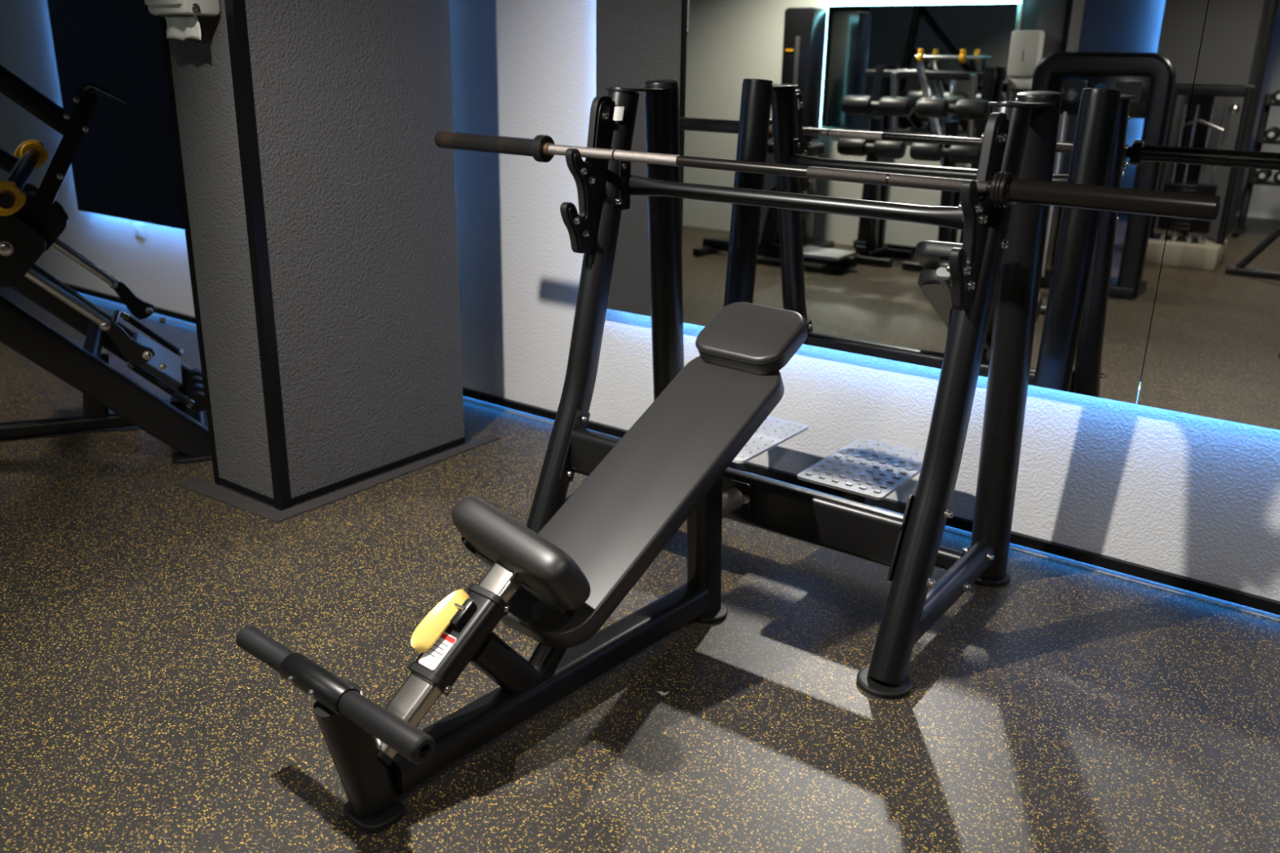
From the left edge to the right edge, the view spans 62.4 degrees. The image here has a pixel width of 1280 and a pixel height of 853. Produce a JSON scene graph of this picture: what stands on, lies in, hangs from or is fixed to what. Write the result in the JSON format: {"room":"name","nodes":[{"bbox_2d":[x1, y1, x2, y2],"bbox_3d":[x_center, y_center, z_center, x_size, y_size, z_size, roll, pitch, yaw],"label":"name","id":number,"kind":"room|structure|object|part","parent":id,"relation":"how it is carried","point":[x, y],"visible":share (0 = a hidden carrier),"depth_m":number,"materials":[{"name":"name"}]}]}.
{"room":"gym","nodes":[
{"label":"gym","id":0,"kind":"room"},
{"bbox_2d":[168,0,464,507],"bbox_3d":[-1.048,-1.046,3.473,0.369,2.500,0.829,14,23,34],"label":"wall column","id":1,"kind":"structure","parent":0,"point":[352,98],"depth_m":3.43,"materials":[{"name":"grey paint"}]},
{"bbox_2d":[144,0,220,40],"bbox_3d":[-1.295,-1.300,2.955,0.207,0.414,0.128,14,23,34],"label":"paper towel dispenser","id":2,"kind":"object","parent":1,"relation":"attached to","point":[181,16],"visible":1,"depth_m":2.97,"materials":[{"name":"grey plastic"}]},
{"bbox_2d":[164,15,200,40],"bbox_3d":[-1.310,-1.140,3.013,0.174,0.072,0.017,14,23,34],"label":"paper towel","id":3,"kind":"object","parent":2,"relation":"hanging from","point":[180,28],"depth_m":3.01,"materials":[{"name":"white paper"}]},
{"bbox_2d":[160,17,220,485],"bbox_3d":[-1.430,-0.982,3.260,0.026,2.500,0.026,14,23,34],"label":"trim","id":4,"kind":"structure","parent":1,"relation":"attached to","point":[162,20],"depth_m":3.38,"materials":[{"name":"black metal"}]},
{"bbox_2d":[224,0,291,511],"bbox_3d":[-1.149,-0.911,3.073,0.038,2.500,0.038,14,23,34],"label":"trim","id":5,"kind":"structure","parent":1,"relation":"attached to","point":[235,12],"depth_m":3.18,"materials":[{"name":"black metal"}]},
{"bbox_2d":[217,436,465,506],"bbox_3d":[-1.064,0.118,3.860,0.352,0.022,0.834,14,23,34],"label":"baseboard","id":6,"kind":"structure","parent":1,"relation":"attached to","point":[380,469],"depth_m":3.65,"materials":[{"name":"black metal"}]},
{"bbox_2d":[0,286,1279,852],"bbox_3d":[-2.997,1.065,1.128,10.000,0.060,9.112,14,23,34],"label":"floor","id":7,"kind":"structure","parent":0,"point":[1060,707],"depth_m":2.51,"materials":[{"name":"rubber"}]},
{"bbox_2d":[0,64,212,463],"bbox_3d":[-2.361,-0.831,3.721,1.556,1.932,1.074,-7,20,-22],"label":"press","id":8,"kind":"object","parent":7,"relation":"on","point":[25,234],"visible":0.95,"depth_m":3.68,"materials":[{"name":"black metal"}]},
{"bbox_2d":[0,180,26,216],"bbox_3d":[-2.022,-0.727,3.364,0.116,0.109,0.032,-7,20,-22],"label":"clamp","id":9,"kind":"object","parent":8,"relation":"attached to","point":[20,197],"visible":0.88,"depth_m":3.36,"materials":[{"name":"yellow plastic"}]},
{"bbox_3d":[-2.076,-0.580,3.437,0.254,0.255,0.020,-7,20,-22],"label":"sledge plate","id":10,"kind":"part","parent":8,"relation":"part of","materials":[{"name":"black metal"}]},
{"bbox_2d":[14,139,48,168],"bbox_3d":[-2.355,-1.052,4.090,0.116,0.109,0.032,-7,20,-22],"label":"clamp","id":11,"kind":"object","parent":8,"relation":"attached to","point":[24,147],"visible":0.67,"depth_m":4.07,"materials":[{"name":"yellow plastic"}]},
{"bbox_3d":[-2.386,-0.821,4.122,0.254,0.255,0.020,-7,20,-22],"label":"sledge plate","id":12,"kind":"part","parent":8,"relation":"part of","materials":[{"name":"black metal"}]},
{"bbox_3d":[-1.952,-0.799,3.508,0.344,0.596,0.032,-7,20,-22],"label":"lock arm","id":13,"kind":"part","parent":8,"relation":"part of","materials":[{"name":"black paint"}]},
{"bbox_3d":[-2.561,0.031,3.985,1.200,0.055,0.060,-7,20,-22],"label":"floor rail","id":14,"kind":"part","parent":8,"relation":"part of","materials":[{"name":"black metal"}]},
{"bbox_3d":[-2.223,-0.672,3.361,0.887,0.809,0.037,-7,20,-22],"label":"guide rail","id":15,"kind":"part","parent":8,"relation":"part of","materials":[{"name":"silver metal"}]},
{"bbox_3d":[-2.518,-0.901,4.011,0.887,0.809,0.037,-7,20,-22],"label":"guide rail","id":16,"kind":"part","parent":8,"relation":"part of","materials":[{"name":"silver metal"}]},
{"bbox_3d":[-2.121,-0.158,4.118,0.119,0.251,0.060,-7,20,-22],"label":"short post","id":17,"kind":"part","parent":8,"relation":"part of","materials":[{"name":"black metal"}]},
{"bbox_3d":[-1.773,-1.060,3.457,0.200,0.117,0.041,1,19,-1],"label":"arm handle","id":18,"kind":"part","parent":8,"relation":"part of","materials":[{"name":"black paint"}]},
{"bbox_3d":[-2.045,-0.382,4.443,0.204,0.188,0.028,-7,20,-22],"label":"handle","id":19,"kind":"part","parent":8,"relation":"part of","materials":[{"name":"black metal"}]},
{"bbox_3d":[-1.754,-0.153,3.871,0.199,0.186,0.028,-7,20,-22],"label":"handle","id":20,"kind":"part","parent":8,"relation":"part of","materials":[{"name":"black metal"}]},
{"bbox_2d":[174,476,288,522],"bbox_3d":[-1.365,0.245,3.530,0.529,0.006,0.087,14,23,34],"label":"trim","id":21,"kind":"structure","parent":7,"relation":"on","point":[197,485],"depth_m":3.54,"materials":[{"name":"grey rubber"}]},
{"bbox_2d":[271,435,500,522],"bbox_3d":[-0.871,0.169,3.783,0.064,0.006,1.029,14,23,34],"label":"trim","id":22,"kind":"structure","parent":7,"relation":"on","point":[310,505],"depth_m":3.71,"materials":[{"name":"grey rubber"}]},
{"bbox_2d":[235,80,1062,833],"bbox_3d":[0.045,-0.092,2.517,1.262,1.373,1.987,14,23,34],"label":"press","id":23,"kind":"object","parent":7,"relation":"on","point":[555,580],"visible":0.98,"depth_m":2.56,"materials":[{"name":"black metal"}]},
{"bbox_3d":[-0.537,0.625,2.012,0.062,0.302,0.159,16,24,37],"label":"post","id":24,"kind":"part","parent":23,"relation":"part of","materials":[{"name":"black metal"}]},
{"bbox_2d":[426,640,448,656],"bbox_3d":[-0.404,0.446,2.114,0.037,0.018,0.027,14,23,34],"label":"print","id":25,"kind":"object","parent":23,"relation":"on","point":[434,648],"depth_m":2.11,"materials":[{"name":"grey paper"}]},
{"bbox_3d":[-0.402,0.394,2.139,0.142,0.102,0.042,-16,25,-40],"label":"release lever","id":26,"kind":"part","parent":23,"relation":"part of","materials":[{"name":"yellow plastic"}]},
{"bbox_3d":[-0.267,0.320,2.266,0.036,0.066,0.316,-16,26,-41],"label":"seat plate","id":27,"kind":"part","parent":23,"relation":"part of","materials":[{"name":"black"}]},
{"bbox_3d":[-0.257,0.266,2.244,0.132,0.173,0.376,-16,26,-41],"label":"seat","id":28,"kind":"part","parent":23,"relation":"part of","materials":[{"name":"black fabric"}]},
{"bbox_3d":[-0.171,0.571,2.452,0.076,0.078,1.000,16,24,37],"label":"rail","id":29,"kind":"part","parent":23,"relation":"part of","materials":[{"name":"black metal"}]},
{"bbox_3d":[-0.146,-0.717,3.023,0.031,0.412,0.207,14,23,34],"label":"plate","id":30,"kind":"part","parent":23,"relation":"part of","materials":[{"name":"black metal"}]},
{"bbox_3d":[-0.013,-0.992,3.112,0.112,0.007,0.221,14,23,34],"label":"plate","id":31,"kind":"part","parent":23,"relation":"part of","materials":[{"name":"black metal"}]},
{"bbox_3d":[0.014,0.140,2.526,0.288,0.485,0.830,16,24,37],"label":"backrest","id":32,"kind":"part","parent":23,"relation":"part of","materials":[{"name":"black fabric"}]},
{"bbox_3d":[0.088,-0.424,3.471,0.106,1.360,0.230,14,23,34],"label":"post","id":33,"kind":"part","parent":23,"relation":"part of","materials":[{"name":"black metal"}]},
{"bbox_3d":[0.169,0.262,2.766,0.071,0.514,0.130,14,23,34],"label":"post","id":34,"kind":"part","parent":23,"relation":"part of","materials":[{"name":"black metal"}]},
{"bbox_3d":[0.264,0.192,2.816,0.070,0.095,0.006,14,23,34],"label":"mounting plate","id":35,"kind":"part","parent":23,"relation":"part of","materials":[{"name":"black metal"}]},
{"bbox_3d":[0.322,0.025,3.357,0.264,0.012,0.430,14,23,34],"label":"foot plate","id":36,"kind":"part","parent":23,"relation":"part of","materials":[{"name":"grey metal"}]},
{"bbox_2d":[434,131,1220,221],"bbox_3d":[0.259,-0.665,2.700,2.199,0.085,0.079,14,23,34],"label":"barbell","id":37,"kind":"object","parent":23,"relation":"on","point":[1004,189],"visible":1,"depth_m":2.41,"materials":[{"name":"black metal"}]},
{"bbox_3d":[0.676,0.117,3.112,0.264,0.012,0.430,14,23,34],"label":"foot plate","id":38,"kind":"part","parent":23,"relation":"part of","materials":[{"name":"grey metal"}]},
{"bbox_3d":[0.763,-0.483,2.394,0.031,0.412,0.207,14,23,34],"label":"plate","id":39,"kind":"part","parent":23,"relation":"part of","materials":[{"name":"black metal"}]},
{"bbox_3d":[0.997,-0.189,2.842,0.106,1.360,0.230,14,23,34],"label":"post","id":40,"kind":"part","parent":23,"relation":"part of","materials":[{"name":"black metal"}]},
{"bbox_3d":[0.896,-0.758,2.484,0.112,0.007,0.221,14,23,34],"label":"plate","id":41,"kind":"part","parent":23,"relation":"part of","materials":[{"name":"black metal"}]},
{"bbox_2d":[657,691,668,695],"bbox_3d":[0.053,0.629,2.494,0.026,0.005,0.013,8,20,20],"label":"paper scrap","id":42,"kind":"object","parent":7,"relation":"on","point":[661,693],"visible":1,"depth_m":2.49,"materials":[{"name":"white paper"}]},
{"bbox_2d":[0,0,1279,620],"bbox_3d":[-0.373,-1.235,4.070,10.000,2.500,0.150,14,23,34],"label":"wall","id":43,"kind":"structure","parent":0,"point":[1197,497],"depth_m":3.90,"materials":[{"name":"white paint"}]},
{"bbox_2d":[46,0,184,230],"bbox_3d":[-2.091,-1.796,5.069,2.810,1.755,0.045,14,23,34],"label":"wall mirror","id":44,"kind":"object","parent":43,"relation":"attached to","point":[125,166],"visible":0.4,"depth_m":5.59,"materials":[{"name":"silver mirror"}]},
{"bbox_2d":[133,222,144,239],"bbox_3d":[-2.793,-1.087,5.882,0.090,0.080,0.018,14,23,34],"label":"wall socket","id":45,"kind":"object","parent":43,"relation":"attached to","point":[139,232],"visible":1,"depth_m":5.87,"materials":[{"name":"grey plastic"}]},
{"bbox_2d":[62,282,1279,615],"bbox_3d":[-0.448,-0.069,4.396,9.600,0.032,0.020,14,23,34],"label":"baseboard","id":46,"kind":"structure","parent":43,"relation":"attached to","point":[1253,601],"depth_m":3.27,"materials":[{"name":"black metal"}]},
{"bbox_2d":[595,0,1279,430],"bbox_3d":[1.420,-0.885,2.624,3.862,1.755,0.078,14,23,34],"label":"wall mirror","id":47,"kind":"object","parent":43,"relation":"attached to","point":[1169,95],"visible":0.94,"depth_m":2.98,"materials":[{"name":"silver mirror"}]},
{"bbox_3d":[1.436,-0.892,2.645,3.742,1.635,0.023,14,23,34],"label":"backing frame","id":48,"kind":"part","parent":47,"relation":"part of","materials":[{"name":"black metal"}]},
{"bbox_3d":[2.187,-0.690,2.101,1.963,1.755,0.021,14,23,33],"label":"mirror panel","id":49,"kind":"part","parent":47,"relation":"part of","materials":[{"name":"mirror"}]}
]}

